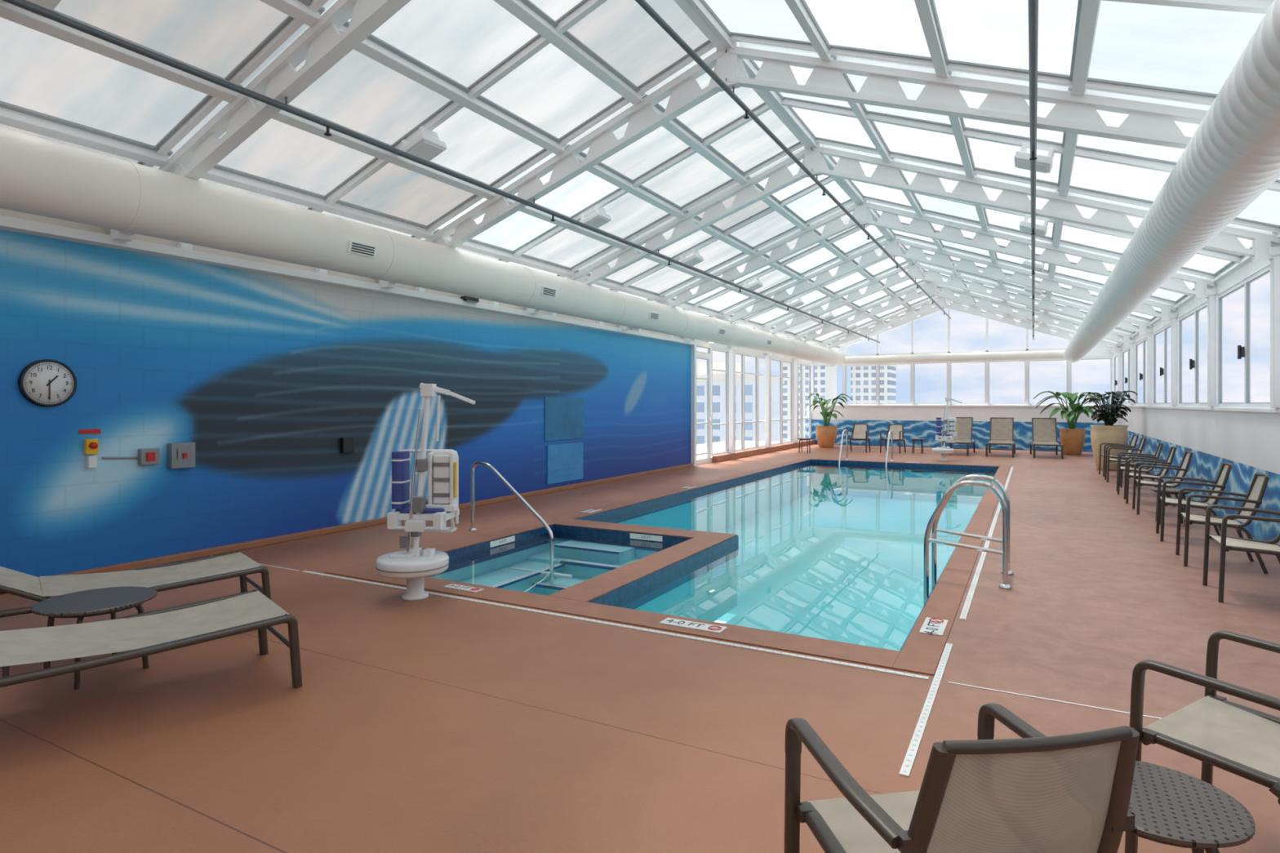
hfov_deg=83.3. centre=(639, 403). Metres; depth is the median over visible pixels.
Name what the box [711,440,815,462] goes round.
baseboard
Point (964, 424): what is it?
chaise lounge
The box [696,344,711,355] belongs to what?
window
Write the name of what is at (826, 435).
potted plant
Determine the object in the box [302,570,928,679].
drain
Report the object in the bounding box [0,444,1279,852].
floor
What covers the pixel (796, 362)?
column
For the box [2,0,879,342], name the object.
pipe
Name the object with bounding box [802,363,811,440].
window
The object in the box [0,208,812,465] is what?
wall
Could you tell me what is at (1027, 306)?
ceiling light
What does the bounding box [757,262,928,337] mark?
window
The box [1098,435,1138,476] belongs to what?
patio chair
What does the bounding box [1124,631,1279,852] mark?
patio chair
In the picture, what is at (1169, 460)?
patio chair
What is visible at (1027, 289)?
ceiling light
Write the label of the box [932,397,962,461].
lift
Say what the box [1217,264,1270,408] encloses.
window
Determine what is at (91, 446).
button
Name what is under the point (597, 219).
ceiling light
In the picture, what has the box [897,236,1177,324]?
window
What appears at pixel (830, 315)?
ceiling light
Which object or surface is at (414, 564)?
lift
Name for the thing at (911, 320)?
window
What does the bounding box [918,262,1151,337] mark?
window
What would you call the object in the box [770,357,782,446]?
window
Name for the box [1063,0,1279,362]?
air duct
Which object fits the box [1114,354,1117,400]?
window
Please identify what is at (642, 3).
pipe
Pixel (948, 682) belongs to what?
joint
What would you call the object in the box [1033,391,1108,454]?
potted plant
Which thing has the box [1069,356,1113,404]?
window
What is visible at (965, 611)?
drain
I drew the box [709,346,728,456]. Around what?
window
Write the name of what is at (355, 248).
air vent
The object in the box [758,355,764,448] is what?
window
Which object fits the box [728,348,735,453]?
column
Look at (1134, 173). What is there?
window
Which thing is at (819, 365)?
window
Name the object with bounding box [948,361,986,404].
window
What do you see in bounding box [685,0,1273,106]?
window
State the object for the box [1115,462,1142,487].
side table
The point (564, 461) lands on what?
access panel
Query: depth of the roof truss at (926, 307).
22.01 m
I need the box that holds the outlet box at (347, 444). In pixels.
[340,437,354,453]
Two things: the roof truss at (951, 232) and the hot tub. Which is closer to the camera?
the hot tub
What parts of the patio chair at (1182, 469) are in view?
leg, leg, seat, armrest, rail, armrest, rail, backrest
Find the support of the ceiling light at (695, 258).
attached to the window at (801, 203)
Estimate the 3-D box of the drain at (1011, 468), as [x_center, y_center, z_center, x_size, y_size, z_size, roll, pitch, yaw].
[7.173,1.496,14.028,0.040,0.006,6.500,0,0,29]
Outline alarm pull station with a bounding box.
[137,448,159,465]
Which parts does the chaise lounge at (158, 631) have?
rail, leg, leg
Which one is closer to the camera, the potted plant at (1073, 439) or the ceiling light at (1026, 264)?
the ceiling light at (1026, 264)
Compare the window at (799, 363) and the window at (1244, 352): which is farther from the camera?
the window at (799, 363)
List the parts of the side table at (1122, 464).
leg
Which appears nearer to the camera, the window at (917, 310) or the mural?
the mural
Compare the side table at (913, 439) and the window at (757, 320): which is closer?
the window at (757, 320)
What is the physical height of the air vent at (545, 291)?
0.114 m
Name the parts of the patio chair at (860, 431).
rail, backrest, leg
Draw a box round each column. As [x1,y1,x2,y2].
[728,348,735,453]
[764,355,770,447]
[793,360,798,442]
[1116,347,1121,403]
[1128,339,1134,404]
[1145,328,1152,405]
[1168,312,1177,406]
[1205,288,1217,406]
[1268,246,1279,408]
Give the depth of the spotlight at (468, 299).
10.18 m
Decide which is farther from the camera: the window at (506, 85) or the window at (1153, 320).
the window at (1153, 320)
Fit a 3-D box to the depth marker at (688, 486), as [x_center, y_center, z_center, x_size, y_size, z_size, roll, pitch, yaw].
[0.862,1.484,12.738,0.140,0.012,0.357,0,0,29]
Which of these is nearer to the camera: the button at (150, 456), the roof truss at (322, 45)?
the roof truss at (322, 45)
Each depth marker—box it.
[443,583,484,592]
[489,535,515,547]
[580,508,602,513]
[630,533,662,542]
[659,617,727,633]
[681,485,695,488]
[919,617,948,635]
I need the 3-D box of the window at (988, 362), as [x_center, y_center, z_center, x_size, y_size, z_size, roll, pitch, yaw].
[11.974,-0.670,23.496,1.162,1.500,0.080,0,0,29]
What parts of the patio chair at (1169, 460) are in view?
leg, leg, seat, armrest, rail, armrest, rail, leg, backrest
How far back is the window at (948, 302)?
22.52 m
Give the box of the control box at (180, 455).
[167,442,195,469]
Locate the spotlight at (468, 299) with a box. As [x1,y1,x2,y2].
[460,295,479,302]
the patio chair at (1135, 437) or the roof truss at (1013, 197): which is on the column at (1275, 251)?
the roof truss at (1013, 197)
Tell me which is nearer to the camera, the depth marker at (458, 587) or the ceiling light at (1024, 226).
the depth marker at (458, 587)
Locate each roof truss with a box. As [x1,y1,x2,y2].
[109,0,410,241]
[378,40,1208,288]
[525,142,1279,314]
[618,200,1214,330]
[683,236,1176,342]
[729,262,1151,350]
[765,281,1133,355]
[793,296,1120,361]
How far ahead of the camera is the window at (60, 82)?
4.98 m
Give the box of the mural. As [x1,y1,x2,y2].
[0,229,690,577]
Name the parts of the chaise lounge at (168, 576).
backrest, rail, rail, seat, leg, leg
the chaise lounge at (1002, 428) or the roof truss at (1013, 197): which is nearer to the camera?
the roof truss at (1013, 197)
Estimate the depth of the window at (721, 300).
14.45 m
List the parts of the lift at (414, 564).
seat, hanger frame, arm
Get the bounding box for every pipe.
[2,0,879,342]
[635,0,951,319]
[1027,0,1038,339]
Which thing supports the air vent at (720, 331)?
attached to the air duct at (39, 176)
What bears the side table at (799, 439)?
on the floor at (435, 723)
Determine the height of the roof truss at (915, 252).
1.946 m
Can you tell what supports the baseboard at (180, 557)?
attached to the wall at (6, 212)
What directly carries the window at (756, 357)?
in the wall at (6, 212)
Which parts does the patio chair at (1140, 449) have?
leg, leg, armrest, rail, armrest, rail, backrest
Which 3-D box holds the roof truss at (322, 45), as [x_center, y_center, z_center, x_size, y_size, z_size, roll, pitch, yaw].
[-0.588,-2.377,4.138,9.281,1.946,0.120,0,0,29]
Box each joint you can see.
[210,555,300,571]
[948,681,1160,719]
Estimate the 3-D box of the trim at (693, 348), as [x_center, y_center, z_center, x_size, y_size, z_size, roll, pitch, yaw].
[1.277,-0.100,17.147,0.100,3.200,0.120,0,0,29]
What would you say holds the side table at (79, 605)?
on the floor at (435, 723)
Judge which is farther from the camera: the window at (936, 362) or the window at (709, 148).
the window at (936, 362)
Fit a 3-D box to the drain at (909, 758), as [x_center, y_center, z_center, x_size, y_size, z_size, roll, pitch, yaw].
[1.493,1.496,3.685,0.037,0.006,1.800,0,0,29]
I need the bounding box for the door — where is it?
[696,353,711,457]
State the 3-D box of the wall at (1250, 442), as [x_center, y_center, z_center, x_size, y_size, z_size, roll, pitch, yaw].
[7.860,-0.100,9.779,0.120,3.200,27.900,0,0,29]
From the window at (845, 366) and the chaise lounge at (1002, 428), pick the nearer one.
the chaise lounge at (1002, 428)
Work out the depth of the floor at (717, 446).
25.83 m
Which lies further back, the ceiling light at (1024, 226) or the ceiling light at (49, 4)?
the ceiling light at (1024, 226)
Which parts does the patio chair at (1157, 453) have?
leg, leg, seat, armrest, armrest, rail, rail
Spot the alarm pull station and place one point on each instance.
(146, 456)
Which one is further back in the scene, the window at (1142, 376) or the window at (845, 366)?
the window at (845, 366)
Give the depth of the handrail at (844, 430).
18.78 m
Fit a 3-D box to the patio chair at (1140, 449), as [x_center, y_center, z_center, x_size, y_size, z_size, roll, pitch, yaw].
[9.269,1.076,13.737,0.646,0.859,0.613,0,0,29]
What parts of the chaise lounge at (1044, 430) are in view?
rail, leg, backrest, seat, rail, leg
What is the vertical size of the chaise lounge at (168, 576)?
0.755 m
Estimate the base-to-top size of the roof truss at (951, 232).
1.946 m
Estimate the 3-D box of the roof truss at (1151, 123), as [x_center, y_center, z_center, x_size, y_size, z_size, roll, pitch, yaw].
[0.826,-2.377,6.727,9.281,1.946,0.120,0,0,29]
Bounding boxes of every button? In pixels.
[79,428,100,467]
[146,452,155,461]
[177,448,191,458]
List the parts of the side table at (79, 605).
leg, leg, leg, leg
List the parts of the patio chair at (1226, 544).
leg, leg, armrest, rail, seat, armrest, rail, leg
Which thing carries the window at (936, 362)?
in the wall at (918, 422)
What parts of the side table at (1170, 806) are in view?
leg, leg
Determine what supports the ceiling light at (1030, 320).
attached to the window at (938, 289)
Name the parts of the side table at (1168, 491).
leg, leg, leg, leg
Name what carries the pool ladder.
on the floor at (435, 723)
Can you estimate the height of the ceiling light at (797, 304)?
0.256 m
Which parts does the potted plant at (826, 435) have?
pot, stem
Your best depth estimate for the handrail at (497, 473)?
8.04 m
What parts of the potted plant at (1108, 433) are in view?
stem, pot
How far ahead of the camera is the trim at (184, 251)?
7.57 m
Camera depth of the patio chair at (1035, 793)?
1.45 m
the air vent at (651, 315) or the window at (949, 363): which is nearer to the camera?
the air vent at (651, 315)
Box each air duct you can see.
[0,127,844,365]
[842,350,1065,364]
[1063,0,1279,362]
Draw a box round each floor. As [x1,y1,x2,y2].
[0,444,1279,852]
[696,440,792,458]
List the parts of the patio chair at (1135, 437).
leg, leg, armrest, rail, armrest, rail, backrest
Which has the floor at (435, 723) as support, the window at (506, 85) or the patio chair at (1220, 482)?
the patio chair at (1220, 482)
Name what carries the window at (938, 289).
attached to the roof truss at (946, 291)
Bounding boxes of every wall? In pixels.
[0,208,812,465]
[806,347,1114,451]
[1113,260,1279,546]
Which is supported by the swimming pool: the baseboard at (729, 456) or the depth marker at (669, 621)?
the depth marker at (669, 621)
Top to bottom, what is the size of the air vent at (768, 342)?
0.114 m
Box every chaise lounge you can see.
[0,551,271,617]
[0,589,302,688]
[942,417,976,456]
[985,417,1015,457]
[1029,417,1063,458]
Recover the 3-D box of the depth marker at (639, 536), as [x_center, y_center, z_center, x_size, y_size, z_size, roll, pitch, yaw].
[0.069,1.540,8.261,0.420,0.060,0.007,0,0,29]
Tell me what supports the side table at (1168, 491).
on the floor at (435, 723)
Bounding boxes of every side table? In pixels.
[31,586,157,689]
[797,438,812,453]
[910,438,924,453]
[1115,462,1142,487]
[1124,760,1255,852]
[1150,487,1192,526]
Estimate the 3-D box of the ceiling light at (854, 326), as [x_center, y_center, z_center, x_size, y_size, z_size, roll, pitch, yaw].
[6.493,-2.361,22.120,0.332,0.256,0.300,0,0,29]
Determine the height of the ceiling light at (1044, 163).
0.256 m
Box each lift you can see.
[375,382,475,600]
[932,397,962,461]
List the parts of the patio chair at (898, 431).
leg, rail, backrest, leg, rail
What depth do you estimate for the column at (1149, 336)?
14.82 m
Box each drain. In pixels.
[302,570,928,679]
[898,643,952,777]
[959,502,1000,619]
[1004,466,1013,490]
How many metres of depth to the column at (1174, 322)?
12.23 m
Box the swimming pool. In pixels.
[554,457,1009,675]
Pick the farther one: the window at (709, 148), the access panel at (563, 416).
the access panel at (563, 416)
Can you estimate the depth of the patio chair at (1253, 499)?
6.64 m
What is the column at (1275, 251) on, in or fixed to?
attached to the wall at (1250, 442)
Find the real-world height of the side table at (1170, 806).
0.431 m
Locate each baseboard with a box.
[0,463,693,595]
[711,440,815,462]
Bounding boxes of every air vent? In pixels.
[346,240,377,257]
[540,285,556,297]
[648,311,659,319]
[717,328,725,334]
[765,339,771,345]
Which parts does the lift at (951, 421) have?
seat, hanger frame, arm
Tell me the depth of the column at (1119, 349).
20.00 m
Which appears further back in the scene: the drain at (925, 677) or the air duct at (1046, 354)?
the air duct at (1046, 354)
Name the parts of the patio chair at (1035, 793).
leg, armrest, seat, rail, leg, backrest, armrest, rail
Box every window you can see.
[0,0,334,168]
[155,0,726,239]
[421,47,812,277]
[564,146,859,301]
[653,202,890,317]
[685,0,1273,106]
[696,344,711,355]
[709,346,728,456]
[713,238,912,328]
[735,351,743,452]
[738,41,1279,238]
[743,352,758,450]
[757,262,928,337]
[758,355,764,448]
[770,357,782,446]
[782,359,792,444]
[791,281,939,345]
[792,361,802,442]
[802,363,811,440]
[812,364,844,404]
[817,296,948,350]
[822,143,1279,283]
[831,305,1111,355]
[844,364,877,404]
[867,200,1213,308]
[877,363,912,404]
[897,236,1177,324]
[912,362,948,404]
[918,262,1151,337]
[933,282,1133,345]
[945,299,1119,347]
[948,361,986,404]
[986,360,1026,404]
[1026,360,1069,404]
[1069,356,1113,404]
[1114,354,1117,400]
[1121,343,1135,404]
[1135,337,1146,405]
[1152,319,1178,406]
[1178,296,1217,406]
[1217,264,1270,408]
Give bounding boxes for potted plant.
[808,393,853,447]
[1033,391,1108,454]
[1081,391,1137,471]
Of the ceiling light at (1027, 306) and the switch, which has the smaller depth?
the switch
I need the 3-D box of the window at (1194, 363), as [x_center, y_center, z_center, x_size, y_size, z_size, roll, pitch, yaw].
[8.445,-0.695,10.969,0.115,1.490,2.850,0,0,29]
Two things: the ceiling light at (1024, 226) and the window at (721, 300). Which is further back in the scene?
the window at (721, 300)
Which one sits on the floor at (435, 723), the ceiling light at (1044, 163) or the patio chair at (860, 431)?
the patio chair at (860, 431)
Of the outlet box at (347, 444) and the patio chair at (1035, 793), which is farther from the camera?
the outlet box at (347, 444)
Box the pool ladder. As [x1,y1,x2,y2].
[923,474,1013,605]
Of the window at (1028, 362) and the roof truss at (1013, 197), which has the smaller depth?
the roof truss at (1013, 197)
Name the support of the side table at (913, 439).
on the floor at (435, 723)
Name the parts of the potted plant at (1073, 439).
stem, pot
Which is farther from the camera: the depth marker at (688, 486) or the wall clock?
the depth marker at (688, 486)
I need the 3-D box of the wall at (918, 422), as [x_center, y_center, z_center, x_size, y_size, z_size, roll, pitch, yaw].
[10.428,-0.100,24.386,9.620,3.200,0.200,0,0,29]
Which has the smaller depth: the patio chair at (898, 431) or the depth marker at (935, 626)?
the depth marker at (935, 626)
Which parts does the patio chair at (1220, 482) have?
leg, leg, seat, armrest, rail, armrest, rail, leg, leg, backrest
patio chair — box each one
[783,703,1139,852]
[846,423,871,452]
[880,424,906,453]
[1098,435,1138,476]
[1104,437,1146,482]
[1115,442,1164,494]
[1124,446,1177,506]
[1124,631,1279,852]
[1132,450,1193,515]
[1155,462,1232,542]
[1175,472,1269,573]
[1202,504,1279,602]
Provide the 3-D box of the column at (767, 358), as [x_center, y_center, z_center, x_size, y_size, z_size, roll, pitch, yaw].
[3.878,-0.055,21.867,0.140,2.790,0.160,0,0,29]
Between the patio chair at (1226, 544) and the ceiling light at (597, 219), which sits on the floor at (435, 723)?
the patio chair at (1226, 544)
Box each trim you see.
[0,214,695,345]
[690,338,696,466]
[811,404,1098,407]
[1115,404,1279,413]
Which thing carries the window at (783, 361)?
in the wall at (6, 212)
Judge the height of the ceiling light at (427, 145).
0.256 m
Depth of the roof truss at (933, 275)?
16.79 m
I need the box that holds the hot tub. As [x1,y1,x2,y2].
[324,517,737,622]
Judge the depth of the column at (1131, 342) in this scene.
17.41 m
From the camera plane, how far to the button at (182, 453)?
6.81 m
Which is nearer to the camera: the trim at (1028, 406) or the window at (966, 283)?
the window at (966, 283)
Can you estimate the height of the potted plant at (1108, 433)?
1.780 m
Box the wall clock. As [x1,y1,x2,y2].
[17,359,76,406]
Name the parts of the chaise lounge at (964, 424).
seat, backrest, leg, rail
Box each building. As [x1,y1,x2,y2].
[696,362,784,444]
[782,362,837,441]
[849,364,897,404]
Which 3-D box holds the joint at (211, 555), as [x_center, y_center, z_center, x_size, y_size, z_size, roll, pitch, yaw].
[-3.632,1.498,6.754,1.350,0.002,0.012,0,0,29]
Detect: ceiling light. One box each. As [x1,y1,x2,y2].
[0,0,61,17]
[399,125,447,164]
[579,205,611,231]
[679,248,703,267]
[743,277,763,292]
[787,297,804,308]
[820,311,834,321]
[845,322,857,329]
[1013,142,1054,173]
[1019,214,1048,235]
[1022,258,1044,271]
[1024,286,1042,295]
[1026,305,1040,311]
[1026,318,1039,323]
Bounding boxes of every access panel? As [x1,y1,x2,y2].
[544,397,583,440]
[546,442,582,484]
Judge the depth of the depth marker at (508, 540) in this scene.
8.01 m
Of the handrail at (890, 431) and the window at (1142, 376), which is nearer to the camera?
the window at (1142, 376)
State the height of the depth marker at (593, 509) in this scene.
0.012 m
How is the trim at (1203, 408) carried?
attached to the wall at (1250, 442)
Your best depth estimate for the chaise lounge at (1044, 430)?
20.71 m
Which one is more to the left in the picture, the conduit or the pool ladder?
the conduit
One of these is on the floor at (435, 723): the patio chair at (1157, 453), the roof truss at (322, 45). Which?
the patio chair at (1157, 453)
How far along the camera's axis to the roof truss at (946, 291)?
19.40 m
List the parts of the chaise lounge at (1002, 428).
leg, rail, seat, backrest, rail, leg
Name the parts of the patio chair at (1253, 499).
leg, leg, seat, armrest, rail, armrest, rail, leg, backrest, leg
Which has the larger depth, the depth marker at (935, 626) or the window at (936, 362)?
the window at (936, 362)
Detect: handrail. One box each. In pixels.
[468,461,554,583]
[838,429,848,465]
[885,430,893,466]
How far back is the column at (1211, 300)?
9.64 m
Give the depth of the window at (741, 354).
20.26 m
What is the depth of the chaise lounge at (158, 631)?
3.63 m
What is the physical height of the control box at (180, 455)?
0.240 m
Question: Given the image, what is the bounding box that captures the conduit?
[102,457,137,458]
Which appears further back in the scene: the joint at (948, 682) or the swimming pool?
the swimming pool
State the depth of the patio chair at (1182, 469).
9.75 m
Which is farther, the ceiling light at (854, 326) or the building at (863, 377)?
the building at (863, 377)
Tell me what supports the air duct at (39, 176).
hanging from the roof truss at (951, 232)
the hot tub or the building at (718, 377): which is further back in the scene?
the building at (718, 377)
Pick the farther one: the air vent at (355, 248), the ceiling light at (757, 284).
the ceiling light at (757, 284)
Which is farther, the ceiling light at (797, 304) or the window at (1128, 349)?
the window at (1128, 349)
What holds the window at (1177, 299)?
attached to the roof truss at (951, 232)
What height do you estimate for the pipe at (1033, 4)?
0.216 m
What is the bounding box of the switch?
[182,453,186,458]
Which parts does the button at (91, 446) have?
sign plate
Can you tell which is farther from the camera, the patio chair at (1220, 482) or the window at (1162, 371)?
the window at (1162, 371)
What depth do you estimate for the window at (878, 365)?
25.34 m
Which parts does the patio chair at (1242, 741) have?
leg, armrest, leg, rail, seat, armrest, rail, leg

